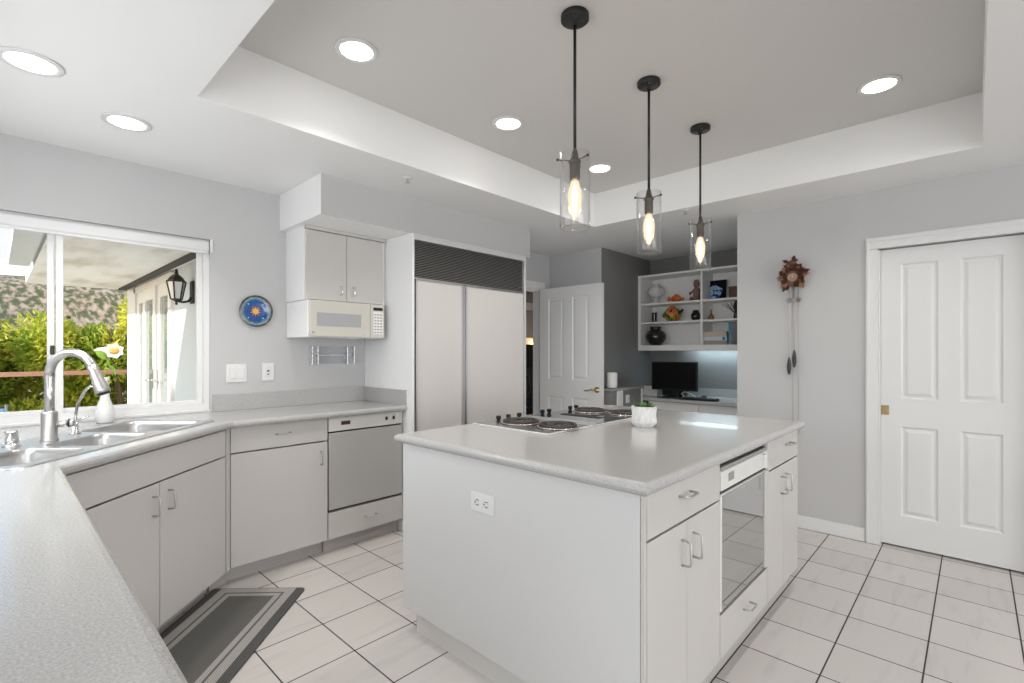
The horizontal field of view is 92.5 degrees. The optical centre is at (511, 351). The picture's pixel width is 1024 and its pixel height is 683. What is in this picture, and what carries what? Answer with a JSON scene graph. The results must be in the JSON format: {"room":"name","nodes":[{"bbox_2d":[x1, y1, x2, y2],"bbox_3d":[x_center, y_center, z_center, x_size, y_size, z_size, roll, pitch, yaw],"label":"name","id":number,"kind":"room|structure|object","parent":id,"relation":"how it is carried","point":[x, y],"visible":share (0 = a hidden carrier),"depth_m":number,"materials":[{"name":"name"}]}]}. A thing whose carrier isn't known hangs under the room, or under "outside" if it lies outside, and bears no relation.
{"room":"kitchen","nodes":[
{"label":"kitchen","id":0,"kind":"room"},
{"bbox_2d":[144,261,195,400],"bbox_3d":[-3.389,0.280,5.056,4.330,2.500,0.200,0,0,43],"label":"wall","id":1,"kind":"structure","parent":0,"point":[184,313],"depth_m":4.63,"materials":[{"name":"white paint"}]},
{"bbox_2d":[127,272,173,403],"bbox_3d":[-4.228,0.300,5.689,2.280,2.220,0.030,0,0,43],"label":"trim","id":2,"kind":"structure","parent":1,"relation":"attached to","point":[131,293],"depth_m":6.13,"materials":[{"name":"white paint"}]},
{"bbox_2d":[137,282,168,402],"bbox_3d":[-4.083,0.335,5.537,1.660,2.130,0.130,0,0,43],"label":"door","id":3,"kind":"structure","parent":1,"relation":"in","point":[152,302],"depth_m":5.42,"materials":[{"name":"white paint"}]},
{"bbox_2d":[166,269,194,304],"bbox_3d":[-2.959,-0.578,4.368,0.138,0.324,0.208,0,0,43],"label":"wall lantern","id":4,"kind":"object","parent":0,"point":[176,284],"visible":1,"depth_m":4.33,"materials":[{"name":"grey metal"}]},
{"bbox_2d":[0,133,548,428],"bbox_3d":[-0.810,0.030,5.784,1.880,2.600,8.700,0,0,43],"label":"wall","id":5,"kind":"structure","parent":0,"point":[248,257],"depth_m":3.23,"materials":[{"name":"grey paint"}]},
{"bbox_2d":[8,229,46,266],"bbox_3d":[-3.643,-0.895,3.694,2.830,0.150,0.170,0,0,43],"label":"trim","id":6,"kind":"structure","parent":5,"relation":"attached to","point":[24,246],"depth_m":3.85,"materials":[{"name":"white paint"}]},
{"bbox_2d":[0,210,208,423],"bbox_3d":[-2.509,-0.172,2.709,0.092,1.115,1.455,0,0,43],"label":"window","id":7,"kind":"structure","parent":5,"relation":"in","point":[202,260],"depth_m":2.80,"materials":[{"name":"white paint"}]},
{"bbox_2d":[0,212,212,253],"bbox_3d":[-2.463,-0.685,2.675,0.040,0.094,1.465,0,0,43],"label":"roller blind","id":8,"kind":"object","parent":7,"relation":"attached to","point":[7,220],"visible":1,"depth_m":2.79,"materials":[{"name":"white fabric"}]},
{"bbox_2d":[0,409,209,427],"bbox_3d":[-2.473,0.381,2.675,0.031,0.016,1.455,0,0,43],"label":"trim","id":9,"kind":"structure","parent":5,"relation":"attached to","point":[201,410],"depth_m":2.89,"materials":[{"name":"white paint"}]},
{"bbox_2d":[118,252,195,290],"bbox_3d":[-3.858,-0.814,5.237,3.400,0.017,0.080,0,0,43],"label":"trim","id":10,"kind":"structure","parent":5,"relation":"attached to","point":[190,256],"depth_m":4.82,"materials":[{"name":"grey wood"}]},
{"bbox_2d":[226,364,246,382],"bbox_3d":[-1.853,0.143,3.301,0.012,0.122,0.127,0,0,43],"label":"light switch","id":11,"kind":"object","parent":5,"relation":"attached to","point":[234,372],"visible":1,"depth_m":3.30,"materials":[{"name":"white paint"}]},
{"bbox_2d":[239,295,272,326],"bbox_3d":[-1.766,-0.281,3.382,0.026,0.217,0.217,0,0,43],"label":"wall plate","id":12,"kind":"object","parent":5,"relation":"attached to","point":[254,310],"visible":1,"depth_m":3.38,"materials":[{"name":"blue ceramic"}]},
{"bbox_2d":[262,363,273,380],"bbox_3d":[-1.713,0.140,3.446,0.016,0.125,0.080,0,0,43],"label":"wall outlet","id":13,"kind":"object","parent":5,"relation":"attached to","point":[267,368],"visible":1,"depth_m":3.44,"materials":[{"name":"white paint"}]},
{"bbox_2d":[212,386,363,411],"bbox_3d":[-1.577,0.335,3.586,0.020,0.110,1.080,0,0,43],"label":"backsplash","id":14,"kind":"structure","parent":5,"relation":"attached to","point":[239,401],"depth_m":3.51,"materials":[{"name":"grey stone"}]},
{"bbox_2d":[286,224,386,305],"bbox_3d":[-1.289,-0.611,3.649,0.353,0.506,0.626,0,0,43],"label":"upper cabinet","id":15,"kind":"object","parent":5,"relation":"attached to","point":[324,264],"visible":0.99,"depth_m":3.50,"materials":[{"name":"white laminate"}]},
{"bbox_2d":[287,299,383,338],"bbox_3d":[-1.295,-0.226,3.628,0.371,0.259,0.582,0,0,43],"label":"microwave","id":16,"kind":"object","parent":15,"relation":"attached to","point":[308,318],"visible":1,"depth_m":3.46,"materials":[{"name":"white plastic"}]},
{"bbox_2d":[526,302,532,310],"bbox_3d":[-0.194,-0.750,7.610,0.070,0.120,4.400,0,0,43],"label":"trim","id":17,"kind":"structure","parent":5,"relation":"attached to","point":[529,306],"depth_m":8.07,"materials":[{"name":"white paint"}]},
{"bbox_2d":[526,280,544,413],"bbox_3d":[-0.012,0.268,5.315,0.106,2.125,1.033,0,0,43],"label":"trim","id":18,"kind":"structure","parent":5,"relation":"attached to","point":[533,285],"depth_m":5.61,"materials":[{"name":"white paint"}]},
{"bbox_2d":[540,283,603,412],"bbox_3d":[0.603,0.307,5.253,0.830,2.022,0.102,0,0,43],"label":"door","id":19,"kind":"structure","parent":5,"relation":"in","point":[571,317],"depth_m":5.25,"materials":[{"name":"white paint"}]},
{"bbox_2d":[280,173,527,257],"bbox_3d":[-0.750,-0.993,4.012,0.641,0.255,1.981,0,0,43],"label":"wall","id":20,"kind":"structure","parent":0,"point":[300,205],"depth_m":3.33,"materials":[{"name":"white paint"}]},
{"bbox_2d":[321,173,529,257],"bbox_3d":[-0.515,-0.993,3.791,0.004,0.255,1.981,0,0,43],"label":"soffit","id":21,"kind":"structure","parent":20,"relation":"attached to","point":[340,198],"depth_m":3.58,"materials":[{"name":"grey paint"}]},
{"bbox_2d":[471,491,494,516],"bbox_3d":[-0.118,0.604,1.955,0.132,0.076,0.008,0,0,43],"label":"island outlet","id":22,"kind":"object","parent":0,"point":[480,502],"visible":1,"depth_m":1.95,"materials":[{"name":"white paint"}]},
{"bbox_2d":[474,498,479,505],"bbox_3d":[-0.142,0.604,1.974,0.032,0.028,0.002,0,0,43],"label":"socket","id":23,"kind":"object","parent":22,"relation":"attached to","point":[476,500],"depth_m":1.97,"materials":[{"name":"grey plastic"}]},
{"bbox_2d":[483,501,488,508],"bbox_3d":[-0.104,0.604,1.938,0.032,0.028,0.002,0,0,43],"label":"socket","id":24,"kind":"object","parent":22,"relation":"attached to","point":[485,503],"depth_m":1.94,"materials":[{"name":"grey plastic"}]},
{"bbox_2d":[0,0,1023,260],"bbox_3d":[1.942,-1.160,-0.733,11.370,0.080,9.800,0,0,43],"label":"ceiling","id":25,"kind":"structure","parent":0,"point":[129,57],"depth_m":2.50,"materials":[{"name":"white paint"}]},
{"bbox_2d":[0,46,64,76],"bbox_3d":[-1.858,-1.116,1.895,0.198,0.008,0.198,0,0,43],"label":"recessed light","id":26,"kind":"object","parent":25,"relation":"in","point":[24,60],"visible":1,"depth_m":1.89,"materials":[{"name":"white paint"}]},
{"bbox_2d":[101,112,151,131],"bbox_3d":[-1.875,-1.116,2.389,0.198,0.008,0.198,0,0,43],"label":"recessed light","id":27,"kind":"object","parent":25,"relation":"in","point":[119,120],"visible":1,"depth_m":2.38,"materials":[{"name":"white"}]},
{"bbox_2d":[403,176,411,183],"bbox_3d":[-0.671,-1.103,3.150,0.060,0.032,0.060,0,0,43],"label":"sprinkler head","id":28,"kind":"object","parent":25,"relation":"attached to","point":[407,178],"visible":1,"depth_m":3.14},
{"bbox_2d":[172,0,1021,229],"bbox_3d":[0.591,-1.268,2.409,2.668,0.296,3.241,0,0,43],"label":"tray ceiling side","id":29,"kind":"structure","parent":25,"relation":"attached to","point":[226,77],"depth_m":2.87,"materials":[{"name":"white paint"}]},
{"bbox_2d":[526,338,532,343],"bbox_3d":[0.277,-0.095,8.018,0.185,0.270,0.180,0,0,43],"label":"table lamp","id":30,"kind":"object","parent":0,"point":[528,340],"visible":0.26,"depth_m":7.95,"materials":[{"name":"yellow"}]},
{"bbox_2d":[158,528,1023,682],"bbox_3d":[1.920,1.390,0.869,13.600,0.120,12.100,0,0,43],"label":"floor","id":31,"kind":"structure","parent":0,"point":[850,610],"depth_m":2.39,"materials":[{"name":"tile"}]},
{"bbox_2d":[66,430,224,631],"bbox_3d":[-1.756,0.882,2.207,0.436,0.896,1.016,0,0,-2],"label":"base cabinet","id":32,"kind":"object","parent":31,"relation":"on","point":[159,513],"visible":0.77,"depth_m":2.23,"materials":[{"name":"laminate"}]},
{"bbox_2d":[160,587,303,682],"bbox_3d":[-1.398,1.324,2.286,0.507,0.010,0.920,0,0,-2],"label":"rug","id":33,"kind":"object","parent":31,"relation":"on","point":[213,640],"visible":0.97,"depth_m":2.33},
{"bbox_2d":[208,419,326,591],"bbox_3d":[-1.615,0.881,3.124,0.582,0.897,0.683,0,0,43],"label":"base cabinet","id":34,"kind":"object","parent":31,"relation":"on","point":[276,474],"visible":0.88,"depth_m":2.96,"materials":[{"name":"laminate"}]},
{"bbox_2d":[322,494,402,552],"bbox_3d":[-1.185,1.192,3.583,0.576,0.276,0.574,0,0,43],"label":"drawer unit","id":35,"kind":"object","parent":31,"relation":"on","point":[357,523],"visible":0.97,"depth_m":3.40,"materials":[{"name":"laminate"}]},
{"bbox_2d":[327,411,401,511],"bbox_3d":[-1.195,0.743,3.592,0.550,0.614,0.566,0,0,43],"label":"dishwasher","id":36,"kind":"object","parent":31,"relation":"on","point":[364,458],"visible":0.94,"depth_m":3.39,"materials":[{"name":"white metal"}]},
{"bbox_2d":[365,233,413,530],"bbox_3d":[-0.955,0.233,3.782,0.657,2.194,0.020,0,0,43],"label":"panel","id":37,"kind":"object","parent":31,"relation":"on","point":[389,360],"visible":0.36,"depth_m":3.68,"materials":[{"name":"white laminate"}]},
{"bbox_2d":[414,233,525,431],"bbox_3d":[-0.527,0.233,4.226,0.665,2.194,1.213,0,0,43],"label":"refrigerator","id":38,"kind":"object","parent":31,"relation":"on","point":[470,300],"visible":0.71,"depth_m":3.94,"materials":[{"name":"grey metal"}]},
{"bbox_2d":[403,443,645,682],"bbox_3d":[-0.042,0.880,1.927,1.262,0.899,0.055,0,0,43],"label":"island end panel","id":39,"kind":"object","parent":31,"relation":"on","point":[550,587],"visible":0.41,"depth_m":1.81,"materials":[{"name":"white laminate"}]},
{"bbox_2d":[526,344,532,413],"bbox_3d":[0.261,0.610,7.524,0.550,1.440,1.300,0,0,43],"label":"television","id":40,"kind":"object","parent":31,"relation":"on","point":[529,347],"visible":0.12,"depth_m":7.38,"materials":[{"name":"black"}]},
{"bbox_2d":[526,374,532,414],"bbox_3d":[0.278,0.815,6.682,0.494,1.033,0.424,0,0,43],"label":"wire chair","id":41,"kind":"object","parent":31,"relation":"on","point":[527,392],"visible":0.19,"depth_m":6.89,"materials":[{"name":"black metal"}]},
{"bbox_2d":[604,385,642,406],"bbox_3d":[1.147,0.854,5.267,0.243,0.952,0.615,0,0,43],"label":"ledge","id":42,"kind":"object","parent":31,"relation":"on","point":[617,396],"visible":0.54,"depth_m":5.14,"materials":[{"name":"grey paint"}]},
{"bbox_2d":[607,372,616,388],"bbox_3d":[1.042,0.296,5.102,0.106,0.164,0.106,0,0,43],"label":"smart speaker","id":43,"kind":"object","parent":42,"relation":"on","point":[611,376],"visible":0.98,"depth_m":5.06},
{"bbox_2d":[626,395,629,402],"bbox_3d":[1.226,0.497,5.196,0.010,0.085,0.070,0,0,43],"label":"wall socket","id":44,"kind":"object","parent":42,"relation":"attached to","point":[627,396],"visible":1,"depth_m":5.19,"materials":[{"name":"white paint"}]},
{"bbox_2d":[646,464,719,682],"bbox_3d":[0.168,0.882,2.114,1.286,0.896,0.582,0,0,43],"label":"base cabinet","id":45,"kind":"object","parent":31,"relation":"on","point":[683,517],"visible":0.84,"depth_m":1.67,"materials":[{"name":"laminate"}]},
{"bbox_2d":[394,405,804,496],"bbox_3d":[0.544,0.410,2.548,1.317,0.040,1.828,0,0,43],"label":"countertop","id":46,"kind":"structure","parent":45,"relation":"on","point":[622,456],"depth_m":2.07,"materials":[{"name":"grey stone"}]},
{"bbox_2d":[473,405,631,435],"bbox_3d":[0.337,0.372,2.825,0.542,0.036,1.028,0,0,43],"label":"cooktop","id":47,"kind":"object","parent":46,"relation":"in","point":[555,422],"visible":0.96,"depth_m":2.68,"materials":[{"name":"silver metal"}]},
{"bbox_2d":[562,413,603,417],"bbox_3d":[0.412,0.378,2.913,0.280,0.002,0.058,0,0,43],"label":"downdraft vent","id":48,"kind":"object","parent":47,"relation":"attached to","point":[567,414],"depth_m":2.91,"materials":[{"name":"silver metal"}]},
{"bbox_2d":[631,398,657,427],"bbox_3d":[0.694,0.311,2.568,0.136,0.156,0.137,0,0,14],"label":"plant pot","id":49,"kind":"object","parent":46,"relation":"on","point":[643,414],"visible":1,"depth_m":2.52,"materials":[{"name":"white ceramic"}]},
{"bbox_2d":[643,385,736,415],"bbox_3d":[2.024,0.871,5.295,1.481,0.918,0.619,0,0,43],"label":"desk","id":50,"kind":"object","parent":31,"relation":"on","point":[728,398],"visible":0.27,"depth_m":5.17,"materials":[{"name":"white paint"}]},
{"bbox_2d":[643,386,656,395],"bbox_3d":[1.605,0.447,5.677,0.170,0.106,0.080,0,0,43],"label":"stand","id":51,"kind":"object","parent":50,"relation":"on","point":[648,390],"visible":0.8,"depth_m":5.67,"materials":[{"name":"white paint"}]},
{"bbox_2d":[652,361,697,398],"bbox_3d":[1.776,0.303,5.392,0.526,0.391,0.220,0,0,43],"label":"monitor","id":52,"kind":"object","parent":50,"relation":"on","point":[675,376],"visible":0.98,"depth_m":5.38,"materials":[{"name":"black plastic"}]},
{"bbox_2d":[662,390,695,396],"bbox_3d":[1.898,0.465,5.563,0.403,0.069,0.184,0,0,43],"label":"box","id":53,"kind":"object","parent":50,"relation":"on","point":[664,392],"visible":0.6,"depth_m":5.59,"materials":[{"name":"black plastic"}]},
{"bbox_2d":[680,396,718,401],"bbox_3d":[1.942,0.486,5.087,0.360,0.025,0.135,0,0,43],"label":"keyboard","id":54,"kind":"object","parent":50,"relation":"on","point":[685,397],"visible":1,"depth_m":5.03,"materials":[{"name":"black plastic"}]},
{"bbox_2d":[706,568,766,682],"bbox_3d":[0.812,1.181,2.322,0.636,0.298,0.596,0,0,43],"label":"drawer unit","id":55,"kind":"object","parent":31,"relation":"on","point":[737,620],"visible":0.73,"depth_m":2.10,"materials":[{"name":"laminate"}]},
{"bbox_2d":[717,445,768,612],"bbox_3d":[0.806,0.730,2.327,0.622,0.593,0.589,0,0,43],"label":"oven","id":56,"kind":"object","parent":31,"relation":"on","point":[744,478],"visible":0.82,"depth_m":2.10,"materials":[{"name":"white"}]},
{"bbox_2d":[755,430,797,624],"bbox_3d":[0.971,0.882,2.964,1.286,0.896,0.548,0,0,43],"label":"base cabinet","id":57,"kind":"object","parent":31,"relation":"on","point":[782,467],"visible":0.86,"depth_m":2.52,"materials":[{"name":"laminate"}]},
{"bbox_3d":[-1.129,0.883,0.777,1.790,0.895,0.640,0,0,43],"label":"cabinet","id":58,"kind":"object","parent":31,"relation":"on","visible":0},
{"bbox_2d":[0,386,406,682],"bbox_3d":[-0.941,0.355,1.945,3.199,0.150,2.632,0,0,43],"label":"countertop","id":59,"kind":"structure","parent":58,"relation":"on","point":[69,613],"depth_m":0.90,"materials":[{"name":"grey stone"}]},
{"bbox_2d":[39,348,110,441],"bbox_3d":[-1.897,0.185,2.145,0.285,0.401,0.092,0,0,-2],"label":"faucet","id":60,"kind":"object","parent":59,"relation":"on","point":[49,423],"visible":1,"depth_m":2.12,"materials":[{"name":"silver metal"}]},
{"bbox_2d":[69,385,92,434],"bbox_3d":[-2.007,0.271,2.311,0.145,0.230,0.044,0,0,-2],"label":"water tap","id":61,"kind":"object","parent":59,"relation":"on","point":[75,429],"visible":0.75,"depth_m":2.31,"materials":[{"name":"silver metal"}]},
{"bbox_2d":[95,377,114,423],"bbox_3d":[-2.241,0.265,2.700,0.088,0.250,0.088,0,0,43],"label":"bud vase","id":62,"kind":"object","parent":59,"relation":"on","point":[104,412],"visible":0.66,"depth_m":2.68,"materials":[{"name":"white ceramic"}]},
{"bbox_2d":[94,343,123,376],"bbox_3d":[-2.222,0.060,2.702,0.131,0.221,0.048,0,0,-40],"label":"flower","id":63,"kind":"object","parent":62,"relation":"in","point":[112,350],"visible":0.99,"depth_m":2.70,"materials":[{"name":"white plant"}]},
{"bbox_2d":[0,420,213,469],"bbox_3d":[-1.899,0.475,2.193,0.494,0.180,1.178,0,0,-2],"label":"sink","id":64,"kind":"object","parent":59,"relation":"in","point":[32,452],"visible":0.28,"depth_m":2.19,"materials":[{"name":"silver metal"}]},
{"bbox_2d":[2,430,21,447],"bbox_3d":[-2.043,0.354,2.004,0.058,0.063,0.058,0,0,-2],"label":"air gap","id":65,"kind":"object","parent":64,"relation":"on","point":[11,437],"visible":1,"depth_m":1.99,"materials":[{"name":"silver metal"}]},
{"bbox_2d":[238,0,984,193],"bbox_3d":[0.591,-1.455,2.409,2.708,0.080,3.281,0,0,43],"label":"ceiling","id":66,"kind":"structure","parent":0,"point":[763,74],"depth_m":2.42,"materials":[{"name":"white paint"}]},
{"bbox_2d":[334,37,377,63],"bbox_3d":[-0.729,-1.411,2.301,0.198,0.008,0.198,0,0,43],"label":"recessed light","id":67,"kind":"object","parent":66,"relation":"in","point":[352,49],"visible":1,"depth_m":2.29,"materials":[{"name":"white"}]},
{"bbox_2d":[492,116,523,130],"bbox_3d":[-0.024,-1.411,3.034,0.198,0.008,0.198,0,0,43],"label":"recessed light","id":68,"kind":"object","parent":66,"relation":"in","point":[504,123],"visible":1,"depth_m":3.02,"materials":[{"name":"white"}]},
{"bbox_2d":[556,5,589,231],"bbox_3d":[0.274,-0.966,2.059,0.142,0.898,0.139,0,0,43],"label":"pendant lamp","id":69,"kind":"object","parent":66,"relation":"hanging from","point":[575,17],"visible":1,"depth_m":2.04,"materials":[{"name":"black metal"}]},
{"bbox_2d":[569,148,580,180],"bbox_3d":[0.264,-0.788,2.060,0.052,0.134,0.052,0,0,43],"label":"socket","id":70,"kind":"object","parent":69,"relation":"attached to","point":[575,162],"depth_m":2.04,"materials":[{"name":"grey metal"}]},
{"bbox_2d":[587,163,612,172],"bbox_3d":[0.676,-1.411,3.776,0.198,0.008,0.198,0,0,43],"label":"recessed light","id":71,"kind":"object","parent":66,"relation":"in","point":[601,167],"visible":0.96,"depth_m":3.77,"materials":[{"name":"white"}]},
{"bbox_2d":[634,75,661,254],"bbox_3d":[0.726,-0.966,2.563,0.142,0.898,0.139,0,0,43],"label":"pendant lamp","id":72,"kind":"object","parent":66,"relation":"hanging from","point":[648,83],"visible":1,"depth_m":2.55,"materials":[{"name":"black"}]},
{"bbox_2d":[644,188,653,214],"bbox_3d":[0.716,-0.788,2.564,0.052,0.134,0.052,0,0,43],"label":"socket","id":73,"kind":"object","parent":72,"relation":"attached to","point":[649,199],"depth_m":2.55,"materials":[{"name":"grey metal"}]},
{"bbox_2d":[688,123,711,270],"bbox_3d":[1.194,-0.966,3.083,0.142,0.898,0.139,0,0,43],"label":"pendant lamp","id":74,"kind":"object","parent":66,"relation":"hanging from","point":[700,128],"visible":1,"depth_m":3.07,"materials":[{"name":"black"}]},
{"bbox_2d":[696,216,704,237],"bbox_3d":[1.184,-0.788,3.084,0.052,0.134,0.052,0,0,43],"label":"socket","id":75,"kind":"object","parent":74,"relation":"attached to","point":[700,225],"depth_m":3.07,"materials":[{"name":"grey metal"}]},
{"bbox_2d":[856,75,902,95],"bbox_3d":[1.946,-1.411,2.600,0.198,0.008,0.198,0,0,43],"label":"recessed light","id":76,"kind":"object","parent":66,"relation":"in","point":[881,84],"visible":1,"depth_m":2.59,"materials":[{"name":"white"}]},
{"bbox_2d":[549,247,736,406],"bbox_3d":[1.692,0.105,5.375,2.320,2.450,1.200,0,0,43],"label":"wall","id":77,"kind":"structure","parent":0,"point":[620,272],"depth_m":5.54,"materials":[{"name":"grey paint"}]},
{"bbox_2d":[638,265,736,350],"bbox_3d":[2.134,-0.456,5.410,1.482,0.881,0.299,0,0,43],"label":"bookshelf","id":78,"kind":"object","parent":77,"relation":"attached to","point":[684,334],"visible":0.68,"depth_m":5.63,"materials":[{"name":"white paint"}]},
{"bbox_2d":[652,311,656,321],"bbox_3d":[1.693,-0.418,5.828,0.066,0.141,0.066,0,0,43],"label":"tumbler","id":79,"kind":"object","parent":78,"relation":"on","point":[654,313],"visible":0.78,"depth_m":5.80,"materials":[{"name":"black"}]},
{"bbox_2d":[645,326,666,344],"bbox_3d":[1.706,-0.188,5.816,0.244,0.222,0.244,0,0,43],"label":"round pot","id":80,"kind":"object","parent":78,"relation":"on","point":[655,336],"visible":0.89,"depth_m":5.74,"materials":[{"name":"black ceramic"}]},
{"bbox_2d":[648,284,664,302],"bbox_3d":[1.711,-0.683,5.811,0.196,0.235,0.196,0,0,43],"label":"pedestal vase","id":81,"kind":"object","parent":78,"relation":"on","point":[656,291],"visible":0.91,"depth_m":5.75,"materials":[{"name":"white ceramic"}]},
{"bbox_2d":[662,307,683,320],"bbox_3d":[1.856,-0.435,5.672,0.196,0.175,0.200,0,0,-3],"label":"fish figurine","id":82,"kind":"object","parent":78,"relation":"on","point":[671,313],"visible":0.91,"depth_m":5.61,"materials":[{"name":"ceramic"}]},
{"bbox_2d":[667,294,683,301],"bbox_3d":[1.885,-0.616,5.646,0.208,0.098,0.070,0,0,43],"label":"fish","id":83,"kind":"object","parent":78,"relation":"on","point":[676,297],"visible":0.94,"depth_m":5.62},
{"bbox_2d":[689,280,699,299],"bbox_3d":[2.048,-0.686,5.471,0.126,0.242,0.131,0,0,43],"label":"figurine","id":84,"kind":"object","parent":78,"relation":"on","point":[696,291],"visible":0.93,"depth_m":5.45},
{"bbox_2d":[691,310,699,319],"bbox_3d":[2.055,-0.406,5.486,0.104,0.118,0.104,0,0,43],"label":"jar","id":85,"kind":"object","parent":78,"relation":"on","point":[695,315],"visible":0.91,"depth_m":5.45,"materials":[{"name":"black ceramic"}]},
{"bbox_2d":[708,309,713,318],"bbox_3d":[2.180,-0.407,5.368,0.066,0.119,0.066,0,0,43],"label":"bottle","id":86,"kind":"object","parent":78,"relation":"on","point":[711,316],"visible":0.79,"depth_m":5.35,"materials":[{"name":"brown ceramic"}]},
{"bbox_2d":[704,340,728,344],"bbox_3d":[2.218,-0.099,5.309,0.285,0.045,0.194,0,0,43],"label":"book","id":87,"kind":"object","parent":78,"relation":"on","point":[719,342],"visible":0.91,"depth_m":5.21,"materials":[{"name":"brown paper"}]},
{"bbox_2d":[704,336,728,340],"bbox_3d":[2.214,-0.143,5.311,0.288,0.042,0.196,0,0,43],"label":"book","id":88,"kind":"object","parent":87,"relation":"on","point":[717,338],"visible":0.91,"depth_m":5.22,"materials":[{"name":"white paper"}]},
{"bbox_2d":[704,331,728,336],"bbox_3d":[2.216,-0.191,5.310,0.269,0.052,0.194,0,0,43],"label":"book","id":89,"kind":"object","parent":88,"relation":"on","point":[720,333],"visible":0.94,"depth_m":5.22,"materials":[{"name":"beige paper"}]},
{"bbox_2d":[709,279,726,298],"bbox_3d":[2.236,-0.675,5.391,0.232,0.222,0.047,0,0,43],"label":"tile","id":90,"kind":"structure","parent":78,"relation":"on","point":[718,288],"depth_m":5.37,"materials":[{"name":"ceramic"}]},
{"bbox_2d":[722,300,736,317],"bbox_3d":[2.320,-0.455,5.209,0.185,0.215,0.060,0,0,43],"label":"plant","id":91,"kind":"object","parent":78,"relation":"on","point":[734,305],"visible":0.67,"depth_m":5.17,"materials":[{"name":"black plant"}]},
{"bbox_2d":[728,286,736,297],"bbox_3d":[2.369,-0.628,5.190,0.124,0.126,0.112,0,0,43],"label":"wooden box","id":92,"kind":"object","parent":78,"relation":"on","point":[732,289],"visible":0.41,"depth_m":5.16,"materials":[{"name":"brown wood"}]},
{"bbox_2d":[729,322,736,343],"bbox_3d":[2.340,-0.194,5.187,0.032,0.235,0.184,0,0,43],"label":"book","id":93,"kind":"object","parent":78,"relation":"on","point":[732,325],"visible":0.91,"depth_m":5.12,"materials":[{"name":"blue paper"}]},
{"bbox_2d":[650,385,736,397],"bbox_3d":[2.230,0.456,5.513,1.481,0.088,0.019,0,0,43],"label":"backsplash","id":94,"kind":"structure","parent":77,"relation":"attached to","point":[727,393],"depth_m":5.47,"materials":[{"name":"grey stone"}]},
{"bbox_2d":[737,163,1023,527],"bbox_3d":[5.135,0.105,1.011,8.920,2.450,0.120,0,0,43],"label":"wall","id":95,"kind":"structure","parent":0,"point":[827,236],"depth_m":3.60,"materials":[{"name":"grey paint"}]},
{"bbox_2d":[777,255,809,435],"bbox_3d":[2.125,-0.046,3.695,0.229,1.352,0.109,0,0,43],"label":"cuckoo clock","id":96,"kind":"object","parent":95,"relation":"attached to","point":[792,274],"visible":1,"depth_m":3.69,"materials":[{"name":"brown wood"}]},
{"bbox_2d":[798,515,864,541],"bbox_3d":[2.158,1.282,3.729,0.860,0.095,0.014,0,0,43],"label":"baseboard","id":97,"kind":"structure","parent":95,"relation":"attached to","point":[809,523],"depth_m":3.56,"materials":[{"name":"white paint"}]},
{"bbox_2d":[865,218,1023,544],"bbox_3d":[2.828,0.270,3.172,0.872,2.120,0.141,0,0,43],"label":"trim","id":98,"kind":"structure","parent":95,"relation":"attached to","point":[872,255],"depth_m":3.38,"materials":[{"name":"white paint"}]},
{"bbox_2d":[881,234,1023,571],"bbox_3d":[2.831,0.307,3.175,0.706,2.022,0.046,0,0,43],"label":"door","id":99,"kind":"structure","parent":95,"relation":"in","point":[952,314],"depth_m":3.15,"materials":[{"name":"white paint"}]},
{"label":"outside","id":100,"kind":"structure","parent":0,"visible":0},
{"bbox_3d":[-28.941,2.880,27.321,60.400,0.100,120.000,0,0,43],"label":"ground","id":101,"kind":"structure","parent":100,"visible":0},
{"bbox_2d":[0,369,24,408],"bbox_3d":[-8.775,0.912,6.920,2.381,3.854,2.327,0,0,-13],"label":"shrub","id":102,"kind":"object","parent":101,"relation":"on","point":[3,383],"visible":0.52,"depth_m":7.82,"materials":[{"name":"green plant"}]},
{"bbox_2d":[0,309,98,411],"bbox_3d":[-8.056,1.047,8.245,2.364,3.585,2.334,0,0,-4],"label":"shrub","id":103,"kind":"object","parent":101,"relation":"on","point":[20,351],"visible":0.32,"depth_m":7.86,"materials":[{"name":"green plant"}]},
{"bbox_2d":[64,291,126,407],"bbox_3d":[-6.764,0.810,8.829,2.157,4.053,2.084,0,0,-6],"label":"shrub","id":104,"kind":"object","parent":101,"relation":"on","point":[101,337],"visible":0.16,"depth_m":8.30,"materials":[{"name":"green plant"}]},
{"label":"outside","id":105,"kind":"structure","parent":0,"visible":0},
{"bbox_2d":[0,275,126,379],"bbox_3d":[-86.650,-4.189,61.171,90.000,24.513,150.000,0,0,43],"label":"hill","id":106,"kind":"structure","parent":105,"point":[84,305],"depth_m":74.86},
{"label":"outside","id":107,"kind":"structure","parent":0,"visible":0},
{"bbox_3d":[-8.551,1.470,0.680,5.830,0.120,13.250,0,0,43],"label":"floor","id":108,"kind":"structure","parent":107,"visible":0},
{"bbox_2d":[0,404,7,411],"bbox_3d":[-6.094,1.012,5.519,0.598,0.819,0.588,0,0,43],"label":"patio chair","id":109,"kind":"object","parent":108,"relation":"on","point":[6,405],"visible":0.13,"depth_m":5.63,"materials":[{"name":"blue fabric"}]},
{"bbox_2d":[0,370,126,407],"bbox_3d":[-7.142,0.900,6.055,0.140,1.260,11.000,0,0,43],"label":"deck railing","id":110,"kind":"object","parent":108,"relation":"on","point":[38,373],"visible":0.02,"depth_m":6.82,"materials":[{"name":"brown paint"}]},
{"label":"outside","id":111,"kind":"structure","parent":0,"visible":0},
{"bbox_2d":[26,234,195,289],"bbox_3d":[-3.762,-0.880,4.734,4.430,0.120,1.180,0,0,43],"label":"patio ceiling","id":112,"kind":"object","parent":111,"point":[91,263],"visible":0.36,"depth_m":4.50,"materials":[{"name":"beige paint"}]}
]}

